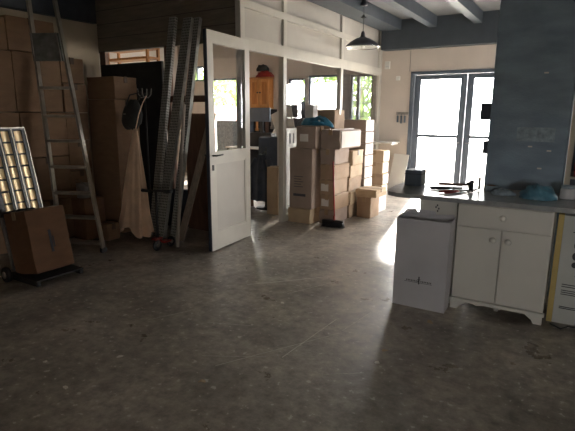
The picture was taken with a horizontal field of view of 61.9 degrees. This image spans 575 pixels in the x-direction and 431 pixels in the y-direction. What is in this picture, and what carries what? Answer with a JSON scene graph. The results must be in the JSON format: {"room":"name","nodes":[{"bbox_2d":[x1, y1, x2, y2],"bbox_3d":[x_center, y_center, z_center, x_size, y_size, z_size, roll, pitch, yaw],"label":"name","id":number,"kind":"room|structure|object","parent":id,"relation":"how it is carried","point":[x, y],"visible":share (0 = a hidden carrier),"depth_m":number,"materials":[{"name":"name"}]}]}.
{"room":"storage room","nodes":[
{"label":"storage room","id":0,"kind":"room"},
{"bbox_2d":[0,7,99,194],"bbox_3d":[-4.254,-1.081,4.501,0.120,3.200,5.880,8,14,31],"label":"wall","id":1,"kind":"structure","parent":0,"point":[81,39],"depth_m":6.54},
{"bbox_2d":[0,0,96,23],"bbox_3d":[-4.134,-2.400,4.212,0.080,0.500,5.660,8,14,31],"label":"trim","id":2,"kind":"structure","parent":1,"relation":"attached to","point":[84,11],"depth_m":6.19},
{"bbox_2d":[99,46,180,169],"bbox_3d":[-3.980,-2.323,10.368,0.150,3.200,4.490,8,14,31],"label":"wall","id":3,"kind":"structure","parent":0,"point":[151,53],"depth_m":11.34,"materials":[{"name":"beige paint"}]},
{"bbox_2d":[95,0,234,226],"bbox_3d":[-2.868,-1.622,7.090,5.335,3.200,0.080,8,14,31],"label":"wall","id":4,"kind":"structure","parent":0,"point":[122,25],"depth_m":6.23,"materials":[{"name":"brown wood"}]},
{"bbox_2d":[0,172,574,430],"bbox_3d":[-0.670,0.421,5.467,11.400,0.101,10.700,8,14,31],"label":"floor","id":5,"kind":"structure","parent":0,"point":[186,314],"depth_m":3.16,"materials":[{"name":"concrete"}]},
{"bbox_2d":[0,224,7,254],"bbox_3d":[-3.260,0.133,5.305,0.528,0.500,0.562,8,14,31],"label":"cardboard box","id":6,"kind":"object","parent":5,"relation":"on","point":[3,249],"visible":0.07,"depth_m":5.16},
{"bbox_3d":[-3.258,-0.359,5.201,0.526,0.495,0.563,8,14,31],"label":"cardboard box","id":7,"kind":"object","parent":6,"relation":"on","visible":0},
{"bbox_2d":[0,113,19,126],"bbox_3d":[-3.253,-0.847,5.096,0.533,0.495,0.562,8,14,31],"label":"cardboard box","id":8,"kind":"object","parent":7,"relation":"on","point":[6,119],"visible":0.33,"depth_m":5.07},
{"bbox_2d":[0,50,16,111],"bbox_3d":[-3.262,-1.402,4.986,0.502,0.625,0.562,8,14,31],"label":"cardboard box","id":9,"kind":"object","parent":8,"relation":"on","point":[7,90],"visible":1,"depth_m":5.04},
{"bbox_2d":[0,17,6,50],"bbox_3d":[-3.280,-1.879,4.899,0.453,0.335,0.562,8,14,31],"label":"cardboard box","id":10,"kind":"object","parent":9,"relation":"on","point":[3,42],"visible":0.93,"depth_m":4.99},
{"bbox_2d":[0,127,42,266],"bbox_3d":[-2.662,-0.182,4.732,0.237,1.352,0.504,7,14,28],"label":"fitting","id":11,"kind":"object","parent":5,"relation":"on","point":[19,188],"visible":0.62,"depth_m":4.71,"materials":[{"name":"metal"}]},
{"bbox_2d":[0,207,82,286],"bbox_3d":[-2.288,0.269,4.421,0.578,0.613,0.586,8,14,31],"label":"hand truck","id":12,"kind":"object","parent":5,"relation":"on","point":[7,275],"visible":0.59,"depth_m":4.33,"materials":[{"name":"black metal"}]},
{"bbox_2d":[4,205,74,273],"bbox_3d":[-2.276,0.218,4.403,0.442,0.613,0.384,8,14,31],"label":"cardboard box","id":13,"kind":"object","parent":12,"relation":"on","point":[39,241],"visible":0.99,"depth_m":4.28,"materials":[{"name":"cardboard"}]},
{"bbox_2d":[42,197,74,237],"bbox_3d":[-2.968,0.035,5.773,0.530,0.500,0.553,8,14,31],"label":"cardboard box","id":14,"kind":"object","parent":5,"relation":"on","point":[66,202],"visible":0.11,"depth_m":5.78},
{"bbox_2d":[32,155,71,200],"bbox_3d":[-2.967,-0.456,5.670,0.525,0.495,0.552,8,14,31],"label":"cardboard box","id":15,"kind":"object","parent":14,"relation":"on","point":[62,176],"visible":0.28,"depth_m":5.56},
{"bbox_2d":[15,112,68,157],"bbox_3d":[-2.963,-0.945,5.565,0.529,0.495,0.551,8,14,31],"label":"cardboard box","id":16,"kind":"object","parent":15,"relation":"on","point":[32,123],"visible":0.63,"depth_m":5.42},
{"bbox_2d":[10,51,62,111],"bbox_3d":[-2.974,-1.505,5.455,0.496,0.635,0.553,8,14,31],"label":"cardboard box","id":17,"kind":"object","parent":16,"relation":"on","point":[23,67],"visible":0.58,"depth_m":5.28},
{"bbox_2d":[0,15,53,52],"bbox_3d":[-2.990,-1.996,5.362,0.452,0.355,0.552,8,14,31],"label":"cardboard box","id":18,"kind":"object","parent":17,"relation":"on","point":[17,29],"visible":0.48,"depth_m":5.15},
{"bbox_2d":[26,0,106,252],"bbox_3d":[-2.440,-1.032,5.170,0.950,2.847,0.337,10,16,40],"label":"ladder","id":19,"kind":"object","parent":5,"relation":"on","point":[45,46],"visible":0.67,"depth_m":5.19,"materials":[{"name":"metal"}]},
{"bbox_2d":[71,195,105,239],"bbox_3d":[-2.427,0.019,5.867,0.246,0.500,0.288,8,14,31],"label":"cardboard box","id":20,"kind":"object","parent":5,"relation":"on","point":[84,229],"visible":0.74,"depth_m":5.76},
{"bbox_2d":[75,179,90,197],"bbox_3d":[-2.456,-0.333,5.760,0.166,0.231,0.165,8,14,31],"label":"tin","id":21,"kind":"object","parent":20,"relation":"on","point":[83,186],"visible":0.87,"depth_m":5.71,"materials":[{"name":"metal"}]},
{"bbox_2d":[101,221,119,240],"bbox_3d":[-2.162,0.182,5.818,0.175,0.204,0.195,8,14,31],"label":"cardboard box","id":22,"kind":"object","parent":5,"relation":"on","point":[111,229],"visible":0.81,"depth_m":5.75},
{"bbox_2d":[88,99,139,232],"bbox_3d":[-2.205,-0.648,6.211,0.514,1.664,0.368,8,14,31],"label":"carton","id":23,"kind":"object","parent":5,"relation":"on","point":[110,141],"visible":0.59,"depth_m":6.00,"materials":[{"name":"cardboard"}]},
{"bbox_2d":[87,76,136,99],"bbox_3d":[-2.200,-1.596,6.019,0.504,0.269,0.361,7,14,29],"label":"cardboard box","id":24,"kind":"object","parent":23,"relation":"on","point":[108,87],"visible":0.9,"depth_m":5.87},
{"bbox_2d":[109,48,159,64],"bbox_3d":[-2.723,-1.654,8.643,1.040,2.620,0.290,8,14,31],"label":"rack","id":25,"kind":"object","parent":5,"relation":"on","point":[147,58],"visible":0.12,"depth_m":8.29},
{"bbox_2d":[101,61,170,225],"bbox_3d":[-2.097,-0.982,6.625,1.170,2.150,0.040,8,14,31],"label":"board","id":26,"kind":"object","parent":5,"relation":"on","point":[148,75],"visible":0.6,"depth_m":6.37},
{"bbox_2d":[137,88,151,212],"bbox_3d":[-1.742,-0.662,5.970,0.206,1.783,0.198,8,14,31],"label":"pitchfork","id":27,"kind":"object","parent":5,"relation":"on","point":[145,94],"visible":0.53,"depth_m":5.92,"materials":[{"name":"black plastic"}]},
{"bbox_2d":[122,91,142,129],"bbox_3d":[-1.881,-1.266,5.785,0.308,0.459,0.180,4,13,19],"label":"bag","id":28,"kind":"object","parent":27,"relation":"hanging from","point":[130,113],"visible":0.95,"depth_m":5.72,"materials":[{"name":"fabric"}]},
{"bbox_2d":[119,96,153,237],"bbox_3d":[-1.884,-0.569,5.730,0.540,1.692,0.382,0,12,-1],"label":"draped cloth","id":29,"kind":"object","parent":27,"relation":"hanging from","point":[135,214],"visible":0.98,"depth_m":5.70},
{"bbox_2d":[141,189,174,250],"bbox_3d":[-1.429,0.041,5.301,0.348,0.702,0.348,-3,12,-14],"label":"scooter","id":30,"kind":"object","parent":5,"relation":"on","point":[170,240],"visible":1,"depth_m":5.30,"materials":[{"name":"black plastic"}]},
{"bbox_2d":[151,17,177,235],"bbox_3d":[-1.539,-1.090,5.934,0.100,2.649,0.563,8,14,31],"label":"upright","id":31,"kind":"object","parent":5,"relation":"on","point":[172,26],"visible":0.81,"depth_m":5.90,"materials":[{"name":"metal"}]},
{"bbox_2d":[155,17,193,238],"bbox_3d":[-1.357,-1.036,5.760,0.130,2.622,0.683,8,14,31],"label":"upright","id":32,"kind":"object","parent":5,"relation":"on","point":[187,27],"visible":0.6,"depth_m":5.73,"materials":[{"name":"metal"}]},
{"bbox_2d":[176,104,185,246],"bbox_3d":[-1.232,-0.471,5.535,0.039,1.600,0.561,1,12,3],"label":"pipe","id":33,"kind":"object","parent":5,"relation":"on","point":[183,105],"visible":1,"depth_m":5.52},
{"bbox_2d":[170,17,201,240],"bbox_3d":[-1.212,-1.022,5.721,0.085,2.610,0.603,8,14,31],"label":"upright","id":34,"kind":"object","parent":5,"relation":"on","point":[197,23],"visible":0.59,"depth_m":5.69,"materials":[{"name":"metal"}]},
{"bbox_2d":[187,113,208,230],"bbox_3d":[-1.162,-0.549,6.177,0.340,1.500,0.023,8,14,31],"label":"board","id":35,"kind":"object","parent":5,"relation":"on","point":[198,220],"visible":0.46,"depth_m":6.17,"materials":[{"name":"brown wood"}]},
{"bbox_2d":[180,113,215,241],"bbox_3d":[-1.091,-0.467,5.753,0.097,1.497,0.588,10,15,39],"label":"plank","id":36,"kind":"object","parent":5,"relation":"on","point":[201,156],"visible":0.64,"depth_m":5.73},
{"bbox_2d":[216,120,236,150],"bbox_3d":[-1.378,-1.571,11.376,0.740,1.340,0.040,8,14,31],"label":"screen","id":37,"kind":"object","parent":5,"relation":"on","point":[226,131],"visible":0.3,"depth_m":11.32,"materials":[{"name":"paint"}]},
{"bbox_2d":[225,146,258,164],"bbox_3d":[-0.544,-1.121,10.605,1.450,0.790,0.800,8,14,31],"label":"desk","id":38,"kind":"object","parent":5,"relation":"on","point":[254,150],"visible":0.22,"depth_m":10.59,"materials":[{"name":"white paint"}]},
{"bbox_2d":[250,108,276,146],"bbox_3d":[-0.596,-1.957,10.618,0.700,0.840,0.220,8,14,31],"label":"tool cabinet","id":39,"kind":"object","parent":38,"relation":"on","point":[260,115],"visible":0.68,"depth_m":10.57,"materials":[{"name":"black plastic"}]},
{"bbox_2d":[256,147,266,209],"bbox_3d":[-0.346,-0.601,7.696,0.320,0.979,0.320,8,14,31],"label":"stand","id":40,"kind":"object","parent":5,"relation":"on","point":[263,207],"visible":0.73,"depth_m":7.68,"materials":[{"name":"black plastic"}]},
{"bbox_2d":[250,154,272,201],"bbox_3d":[-0.398,-0.603,7.608,0.537,0.740,0.189,8,14,31],"label":"coat","id":41,"kind":"object","parent":40,"relation":"hanging from","point":[258,167],"visible":0.7,"depth_m":7.56,"materials":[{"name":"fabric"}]},
{"bbox_2d":[259,137,276,165],"bbox_3d":[-0.278,-0.814,8.412,0.549,1.098,0.575,1,12,3],"label":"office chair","id":42,"kind":"object","parent":5,"relation":"on","point":[270,143],"visible":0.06,"depth_m":8.54,"materials":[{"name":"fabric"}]},
{"bbox_2d":[267,166,278,214],"bbox_3d":[-0.166,-0.389,7.316,0.214,0.724,0.247,8,14,31],"label":"carton","id":43,"kind":"object","parent":5,"relation":"on","point":[272,171],"visible":0.69,"depth_m":7.21,"materials":[{"name":"cardboard"}]},
{"bbox_2d":[271,105,294,135],"bbox_3d":[0.016,-1.147,8.616,0.740,1.648,0.025,8,14,31],"label":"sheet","id":44,"kind":"object","parent":5,"relation":"on","point":[275,116],"visible":0.29,"depth_m":8.50,"materials":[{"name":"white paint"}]},
{"bbox_2d":[277,127,296,208],"bbox_3d":[0.049,-0.783,7.843,0.163,1.280,0.560,8,14,31],"label":"cabinet","id":45,"kind":"object","parent":5,"relation":"on","point":[291,133],"visible":0.4,"depth_m":7.62,"materials":[{"name":"white paint"}]},
{"bbox_2d":[292,110,304,127],"bbox_3d":[0.180,-1.124,8.759,0.600,1.570,0.353,8,14,31],"label":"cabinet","id":46,"kind":"object","parent":5,"relation":"on","point":[298,115],"visible":0.11,"depth_m":8.42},
{"bbox_2d":[287,101,303,109],"bbox_3d":[0.090,-1.986,8.643,0.350,0.157,0.280,8,14,31],"label":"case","id":47,"kind":"object","parent":46,"relation":"on","point":[295,105],"visible":0.66,"depth_m":8.49,"materials":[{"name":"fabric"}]},
{"bbox_2d":[288,207,319,223],"bbox_3d":[0.243,-0.028,6.863,0.374,0.209,0.327,8,14,31],"label":"cardboard box","id":48,"kind":"object","parent":5,"relation":"on","point":[299,215],"visible":0.74,"depth_m":6.73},
{"bbox_2d":[290,147,320,208],"bbox_3d":[0.262,-0.537,6.747,0.369,0.834,0.324,8,14,31],"label":"cardboard box","id":49,"kind":"object","parent":48,"relation":"on","point":[305,171],"visible":0.84,"depth_m":6.62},
{"bbox_2d":[296,125,325,148],"bbox_3d":[0.326,-1.086,6.601,0.314,0.299,0.311,8,14,31],"label":"cardboard box","id":50,"kind":"object","parent":49,"relation":"on","point":[307,136],"visible":0.89,"depth_m":6.47,"materials":[{"name":"cardboard"}]},
{"bbox_2d":[319,206,346,222],"bbox_3d":[0.657,-0.023,6.875,0.231,0.200,0.484,7,14,30],"label":"cardboard box","id":51,"kind":"object","parent":5,"relation":"on","point":[341,213],"visible":0.55,"depth_m":6.72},
{"bbox_2d":[320,191,348,209],"bbox_3d":[0.668,-0.222,6.827,0.232,0.210,0.484,8,14,32],"label":"cardboard box","id":52,"kind":"object","parent":51,"relation":"on","point":[341,199],"visible":0.7,"depth_m":6.67,"materials":[{"name":"cardboard"}]},
{"bbox_2d":[319,177,346,194],"bbox_3d":[0.654,-0.430,6.792,0.222,0.210,0.484,7,14,30],"label":"cardboard box","id":53,"kind":"object","parent":52,"relation":"on","point":[326,186],"visible":0.7,"depth_m":6.62,"materials":[{"name":"cardboard"}]},
{"bbox_2d":[320,162,348,179],"bbox_3d":[0.670,-0.633,6.740,0.226,0.210,0.484,8,14,31],"label":"cardboard box","id":54,"kind":"object","parent":53,"relation":"on","point":[341,170],"visible":0.79,"depth_m":6.58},
{"bbox_2d":[320,148,348,164],"bbox_3d":[0.663,-0.838,6.702,0.227,0.205,0.484,7,14,30],"label":"cardboard box","id":55,"kind":"object","parent":54,"relation":"on","point":[328,156],"visible":0.85,"depth_m":6.53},
{"bbox_2d":[321,128,360,149],"bbox_3d":[0.752,-1.076,6.680,0.302,0.262,0.693,8,14,31],"label":"cardboard box","id":56,"kind":"object","parent":55,"relation":"on","point":[346,138],"visible":0.98,"depth_m":6.45,"materials":[{"name":"cardboard"}]},
{"bbox_2d":[301,115,333,127],"bbox_3d":[0.392,-1.270,6.463,0.490,0.164,0.254,8,14,31],"label":"bag","id":57,"kind":"object","parent":56,"relation":"on","point":[319,120],"visible":1,"depth_m":6.38,"materials":[{"name":"plastic"}]},
{"bbox_2d":[318,109,344,128],"bbox_3d":[0.604,-1.339,6.658,0.284,0.264,0.296,8,14,33],"label":"cardboard box","id":58,"kind":"object","parent":56,"relation":"on","point":[336,116],"visible":0.83,"depth_m":6.54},
{"bbox_2d":[321,162,344,228],"bbox_3d":[0.630,-0.279,6.438,0.325,0.880,0.132,6,13,24],"label":"broom","id":59,"kind":"object","parent":5,"relation":"on","point":[334,223],"visible":1,"depth_m":6.45,"materials":[{"name":"black plastic"}]},
{"bbox_2d":[347,202,356,217],"bbox_3d":[0.930,-0.107,7.280,0.220,0.200,0.454,8,14,31],"label":"cardboard box","id":60,"kind":"object","parent":5,"relation":"on","point":[351,209],"visible":0.38,"depth_m":7.13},
{"bbox_2d":[348,190,356,204],"bbox_3d":[0.934,-0.298,7.238,0.228,0.190,0.454,7,14,29],"label":"cardboard box","id":61,"kind":"object","parent":60,"relation":"on","point":[352,198],"visible":0.3,"depth_m":7.07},
{"bbox_2d":[347,176,361,191],"bbox_3d":[0.927,-0.490,7.203,0.210,0.200,0.455,8,14,32],"label":"cardboard box","id":62,"kind":"object","parent":61,"relation":"on","point":[353,183],"visible":0.49,"depth_m":7.11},
{"bbox_2d":[347,163,361,177],"bbox_3d":[0.932,-0.677,7.160,0.217,0.185,0.454,7,14,30],"label":"cardboard box","id":63,"kind":"object","parent":62,"relation":"on","point":[355,170],"visible":0.43,"depth_m":7.07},
{"bbox_2d":[348,149,363,165],"bbox_3d":[0.942,-0.873,7.114,0.245,0.211,0.450,7,14,28],"label":"cardboard box","id":64,"kind":"object","parent":63,"relation":"on","point":[355,155],"visible":0.66,"depth_m":6.98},
{"bbox_2d":[357,196,378,217],"bbox_3d":[1.209,-0.147,7.200,0.228,0.314,0.324,8,14,33],"label":"cardboard box","id":65,"kind":"object","parent":5,"relation":"on","point":[367,207],"visible":0.79,"depth_m":7.08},
{"bbox_2d":[356,186,386,197],"bbox_3d":[1.250,-0.358,7.149,0.340,0.119,0.389,8,14,32],"label":"cardboard box","id":66,"kind":"object","parent":65,"relation":"on","point":[363,191],"visible":1,"depth_m":7.03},
{"bbox_2d":[372,184,386,193],"bbox_3d":[1.696,-0.501,9.131,0.321,0.212,0.324,7,14,30],"label":"cardboard box","id":67,"kind":"object","parent":5,"relation":"on","point":[384,185],"visible":0.22,"depth_m":8.98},
{"bbox_2d":[371,172,387,184],"bbox_3d":[1.701,-0.709,9.085,0.333,0.212,0.325,7,14,30],"label":"cardboard box","id":68,"kind":"object","parent":67,"relation":"on","point":[377,179],"visible":0.61,"depth_m":8.94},
{"bbox_2d":[372,161,387,173],"bbox_3d":[1.699,-0.918,9.043,0.320,0.212,0.324,7,14,30],"label":"cardboard box","id":69,"kind":"object","parent":68,"relation":"on","point":[377,167],"visible":0.66,"depth_m":8.89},
{"bbox_2d":[373,149,389,161],"bbox_3d":[1.703,-1.126,8.997,0.334,0.212,0.324,8,14,31],"label":"cardboard box","id":70,"kind":"object","parent":69,"relation":"on","point":[380,155],"visible":0.73,"depth_m":8.85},
{"bbox_2d":[379,189,386,211],"bbox_3d":[1.402,-0.239,7.593,0.197,0.334,0.414,8,14,31],"label":"cardboard box","id":71,"kind":"object","parent":5,"relation":"on","point":[382,200],"visible":0.19,"depth_m":7.59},
{"bbox_2d":[387,154,408,190],"bbox_3d":[2.159,-0.824,9.368,0.330,0.745,0.263,8,14,31],"label":"board","id":72,"kind":"object","parent":5,"relation":"on","point":[400,161],"visible":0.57,"depth_m":9.37,"materials":[{"name":"paint"}]},
{"bbox_2d":[392,208,455,313],"bbox_3d":[1.075,0.343,3.782,0.420,0.769,0.165,7,14,30],"label":"carton","id":73,"kind":"object","parent":5,"relation":"on","point":[424,238],"visible":1,"depth_m":3.72,"materials":[{"name":"cardboard"}]},
{"bbox_2d":[420,199,458,302],"bbox_3d":[1.335,0.238,4.097,0.295,0.850,0.562,8,14,31],"label":"base cabinet","id":74,"kind":"object","parent":5,"relation":"on","point":[440,207],"visible":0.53,"depth_m":3.79,"materials":[{"name":"white laminate"}]},
{"bbox_2d":[387,182,574,213],"bbox_3d":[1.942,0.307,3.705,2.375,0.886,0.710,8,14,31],"label":"countertop","id":75,"kind":"structure","parent":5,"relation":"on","point":[478,197],"depth_m":3.65,"materials":[{"name":"grey laminate"}]},
{"bbox_2d":[405,168,426,185],"bbox_3d":[1.145,-0.344,4.287,0.149,0.135,0.164,8,14,31],"label":"box","id":76,"kind":"object","parent":75,"relation":"on","point":[414,177],"visible":1,"depth_m":4.22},
{"bbox_2d":[466,177,481,192],"bbox_3d":[1.521,-0.250,3.911,0.032,0.108,0.270,11,16,40],"label":"clamp","id":77,"kind":"object","parent":75,"relation":"on","point":[470,183],"visible":1,"depth_m":3.87,"materials":[{"name":"metal"}]},
{"bbox_2d":[491,188,515,195],"bbox_3d":[1.701,-0.192,3.780,0.190,0.051,0.150,8,14,31],"label":"rag","id":78,"kind":"object","parent":75,"relation":"on","point":[502,192],"visible":1,"depth_m":3.74,"materials":[{"name":"fabric"}]},
{"bbox_2d":[519,184,557,200],"bbox_3d":[1.887,-0.185,3.601,0.264,0.114,0.219,8,14,31],"label":"plastic bag","id":79,"kind":"object","parent":75,"relation":"on","point":[538,192],"visible":1,"depth_m":3.54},
{"bbox_2d":[559,185,574,199],"bbox_3d":[2.107,-0.176,3.604,0.104,0.099,0.104,8,14,31],"label":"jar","id":80,"kind":"object","parent":75,"relation":"on","point":[567,192],"visible":1,"depth_m":3.57,"materials":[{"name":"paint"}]},
{"bbox_2d":[449,203,556,324],"bbox_3d":[1.711,0.304,3.793,0.674,0.848,0.593,8,14,31],"label":"base cabinet","id":81,"kind":"object","parent":5,"relation":"on","point":[503,256],"visible":0.97,"depth_m":3.56,"materials":[{"name":"white wood"}]},
{"bbox_2d":[546,213,574,325],"bbox_3d":[2.223,0.390,3.493,0.502,0.810,0.302,8,14,31],"label":"carton","id":82,"kind":"object","parent":5,"relation":"on","point":[561,300],"visible":0.91,"depth_m":3.46,"materials":[{"name":"cardboard"}]},
{"bbox_2d":[571,245,574,267],"bbox_3d":[2.074,0.310,3.390,0.109,0.286,0.002,8,14,31],"label":"picture","id":83,"kind":"object","parent":82,"relation":"attached to","point":[572,246],"depth_m":3.41},
{"bbox_2d":[564,100,574,185],"bbox_3d":[2.619,-0.443,3.854,0.636,2.300,0.403,8,14,31],"label":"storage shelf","id":84,"kind":"object","parent":5,"relation":"on","point":[569,179],"visible":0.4,"depth_m":3.84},
{"bbox_3d":[0.418,-0.699,7.068,0.287,1.440,0.346,8,14,31],"label":"carton","id":85,"kind":"object","parent":5,"relation":"on","visible":0},
{"bbox_2d":[305,105,317,117],"bbox_3d":[0.349,-1.492,6.864,0.137,0.185,0.169,8,14,31],"label":"cardboard box","id":86,"kind":"object","parent":85,"relation":"on","point":[311,111],"visible":0.84,"depth_m":6.80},
{"bbox_3d":[-2.747,-0.016,6.142,0.521,0.450,0.307,8,14,31],"label":"cardboard box","id":87,"kind":"object","parent":5,"relation":"on","visible":0},
{"bbox_2d":[70,169,92,196],"bbox_3d":[-2.747,-0.415,6.059,0.515,0.355,0.307,8,14,31],"label":"cardboard box","id":88,"kind":"object","parent":87,"relation":"on","point":[81,175],"visible":0.16,"depth_m":5.86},
{"bbox_2d":[64,140,91,170],"bbox_3d":[-2.742,-0.766,5.982,0.522,0.355,0.308,8,14,31],"label":"cardboard box","id":89,"kind":"object","parent":88,"relation":"on","point":[75,155],"visible":0.25,"depth_m":5.82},
{"bbox_2d":[49,112,88,139],"bbox_3d":[-2.744,-1.105,5.913,0.514,0.325,0.308,8,14,31],"label":"cardboard box","id":90,"kind":"object","parent":89,"relation":"on","point":[72,131],"visible":0.38,"depth_m":5.77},
{"bbox_2d":[61,83,87,111],"bbox_3d":[-2.738,-1.429,5.842,0.523,0.330,0.307,8,14,31],"label":"cardboard box","id":91,"kind":"object","parent":90,"relation":"on","point":[80,90],"visible":0.43,"depth_m":5.71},
{"bbox_2d":[59,57,83,83],"bbox_3d":[-2.747,-1.739,5.783,0.498,0.290,0.308,8,14,31],"label":"cardboard box","id":92,"kind":"object","parent":91,"relation":"on","point":[76,65],"visible":0.36,"depth_m":5.68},
{"bbox_3d":[1.069,-0.183,7.704,0.447,0.174,0.324,7,14,30],"label":"cardboard box","id":93,"kind":"object","parent":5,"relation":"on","visible":0},
{"bbox_3d":[1.070,-0.357,7.667,0.447,0.174,0.323,7,14,30],"label":"cardboard box","id":94,"kind":"object","parent":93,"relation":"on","visible":0},
{"bbox_2d":[361,177,371,185],"bbox_3d":[1.071,-0.531,7.630,0.447,0.174,0.323,7,14,30],"label":"cardboard box","id":95,"kind":"object","parent":94,"relation":"on","point":[367,181],"visible":0.23,"depth_m":7.47,"materials":[{"name":"cardboard"}]},
{"bbox_2d":[361,165,371,177],"bbox_3d":[1.073,-0.705,7.593,0.447,0.174,0.324,7,14,30],"label":"cardboard box","id":96,"kind":"object","parent":95,"relation":"on","point":[366,171],"visible":0.36,"depth_m":7.43,"materials":[{"name":"cardboard"}]},
{"bbox_2d":[362,154,372,166],"bbox_3d":[1.074,-0.879,7.556,0.447,0.174,0.323,8,14,31],"label":"cardboard box","id":97,"kind":"object","parent":96,"relation":"on","point":[367,159],"visible":0.33,"depth_m":7.40,"materials":[{"name":"cardboard"}]},
{"bbox_2d":[349,143,372,154],"bbox_3d":[1.075,-1.054,7.519,0.447,0.174,0.324,7,14,30],"label":"cardboard box","id":98,"kind":"object","parent":97,"relation":"on","point":[368,147],"visible":0.44,"depth_m":7.34,"materials":[{"name":"cardboard"}]},
{"bbox_2d":[361,131,373,142],"bbox_3d":[1.076,-1.228,7.482,0.447,0.174,0.323,8,14,31],"label":"cardboard box","id":99,"kind":"object","parent":98,"relation":"on","point":[368,136],"visible":0.42,"depth_m":7.30,"materials":[{"name":"cardboard"}]},
{"bbox_2d":[344,119,373,131],"bbox_3d":[1.077,-1.402,7.446,0.447,0.174,0.324,8,14,31],"label":"cardboard box","id":100,"kind":"object","parent":99,"relation":"on","point":[363,125],"visible":0.7,"depth_m":7.29,"materials":[{"name":"cardboard"}]},
{"bbox_2d":[235,0,382,221],"bbox_3d":[0.614,-1.708,7.592,0.075,3.200,4.570,8,14,31],"label":"wall partition","id":101,"kind":"structure","parent":0,"point":[348,80],"depth_m":7.01,"materials":[{"name":"paint"}]},
{"bbox_2d":[203,29,250,251],"bbox_3d":[-0.656,-0.814,5.408,0.162,2.318,0.831,6,13,26],"label":"door","id":102,"kind":"structure","parent":101,"relation":"in","point":[228,171],"depth_m":5.41,"materials":[{"name":"white wood"}]},
{"bbox_2d":[177,44,574,186],"bbox_3d":[2.044,-2.098,9.473,11.400,3.200,0.200,8,14,31],"label":"wall","id":103,"kind":"structure","parent":0,"point":[395,95],"depth_m":9.36,"materials":[{"name":"beige paint"}]},
{"bbox_2d":[249,77,273,108],"bbox_3d":[-0.592,-2.739,10.726,0.570,0.675,0.224,8,14,31],"label":"upper cabinet","id":104,"kind":"object","parent":103,"relation":"attached to","point":[261,88],"visible":0.88,"depth_m":10.64,"materials":[{"name":"orange wood"}]},
{"bbox_2d":[256,70,273,76],"bbox_3d":[-0.505,-3.144,10.598,0.487,0.162,0.175,8,14,31],"label":"red holdall","id":105,"kind":"object","parent":104,"relation":"on","point":[267,73],"visible":0.79,"depth_m":10.53,"materials":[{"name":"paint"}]},
{"bbox_2d":[254,109,276,132],"bbox_3d":[-0.682,-2.064,11.020,1.020,0.740,0.060,8,14,31],"label":"board","id":106,"kind":"object","parent":103,"relation":"attached to","point":[272,110],"visible":0.16,"depth_m":10.87,"materials":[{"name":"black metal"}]},
{"bbox_2d":[289,78,304,109],"bbox_3d":[0.249,-2.336,10.546,0.430,1.300,0.151,8,14,31],"label":"window","id":107,"kind":"structure","parent":103,"relation":"in","point":[297,79],"depth_m":10.49,"materials":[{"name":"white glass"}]},
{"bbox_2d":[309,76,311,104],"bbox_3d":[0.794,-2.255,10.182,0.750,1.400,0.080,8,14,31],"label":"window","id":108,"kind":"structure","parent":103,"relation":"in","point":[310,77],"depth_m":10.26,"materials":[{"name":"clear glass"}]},
{"bbox_2d":[381,10,499,50],"bbox_3d":[4.250,-3.071,7.641,5.690,0.510,0.230,8,14,31],"label":"beam","id":109,"kind":"structure","parent":103,"relation":"attached to","point":[454,30],"depth_m":8.40,"materials":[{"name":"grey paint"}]},
{"bbox_2d":[406,68,493,183],"bbox_3d":[3.223,-1.478,8.778,2.060,2.290,0.152,8,14,31],"label":"door","id":110,"kind":"structure","parent":103,"relation":"in","point":[467,77],"depth_m":8.84,"materials":[{"name":"grey wood"}]},
{"bbox_2d":[367,0,500,18],"bbox_3d":[-0.650,-2.806,4.783,11.400,0.100,10.700,8,14,31],"label":"ceiling","id":111,"kind":"structure","parent":0,"point":[438,7],"depth_m":7.69,"materials":[{"name":"paint"}]},
{"bbox_2d":[307,0,401,30],"bbox_3d":[0.723,-3.110,6.927,0.380,0.180,4.620,8,14,31],"label":"beam","id":112,"kind":"structure","parent":111,"relation":"attached to","point":[377,18],"depth_m":7.54,"materials":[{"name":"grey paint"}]},
{"bbox_2d":[345,0,379,49],"bbox_3d":[1.137,-2.881,7.183,0.524,0.728,0.524,8,14,31],"label":"pendant lamp","id":113,"kind":"object","parent":111,"relation":"hanging from","point":[361,43],"visible":1,"depth_m":7.13,"materials":[{"name":"metal"}]},
{"bbox_2d":[381,0,436,26],"bbox_3d":[-0.043,-2.550,4.267,0.140,0.180,10.060,8,14,31],"label":"beam","id":114,"kind":"structure","parent":111,"relation":"attached to","point":[411,8],"depth_m":7.45,"materials":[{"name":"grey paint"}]},
{"bbox_2d":[446,0,482,22],"bbox_3d":[0.607,-2.465,3.881,0.140,0.180,10.060,8,14,31],"label":"beam","id":115,"kind":"structure","parent":111,"relation":"attached to","point":[469,9],"depth_m":7.27,"materials":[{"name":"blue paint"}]},
{"bbox_2d":[484,0,574,295],"bbox_3d":[2.112,-0.962,4.117,0.590,3.200,0.583,8,14,31],"label":"wall","id":116,"kind":"structure","parent":0,"point":[532,103],"depth_m":3.86,"materials":[{"name":"blue paint"}]},
{"bbox_2d":[480,103,490,119],"bbox_3d":[1.719,-0.897,4.138,0.083,0.140,0.100,8,14,31],"label":"box","id":117,"kind":"object","parent":116,"relation":"attached to","point":[485,107],"visible":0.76,"depth_m":4.10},
{"label":"outside","id":118,"kind":"structure","parent":0,"visible":0},
{"bbox_2d":[416,132,487,186],"bbox_3d":[9.880,-3.730,25.642,70.000,0.100,35.540,8,14,31],"label":"ground","id":119,"kind":"structure","parent":118,"point":[435,155],"depth_m":17.53,"materials":[{"name":"white"}]},
{"bbox_2d":[196,68,236,118],"bbox_3d":[-1.908,-4.342,17.526,3.452,4.334,3.583,8,14,31],"label":"tree","id":120,"kind":"object","parent":119,"relation":"on","point":[218,99],"visible":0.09,"depth_m":16.67,"materials":[{"name":"green plant"}]},
{"bbox_2d":[214,106,236,150],"bbox_3d":[-0.921,-2.660,15.685,5.900,1.810,0.200,8,14,31],"label":"wall","id":121,"kind":"structure","parent":119,"relation":"on","point":[232,110],"depth_m":16.13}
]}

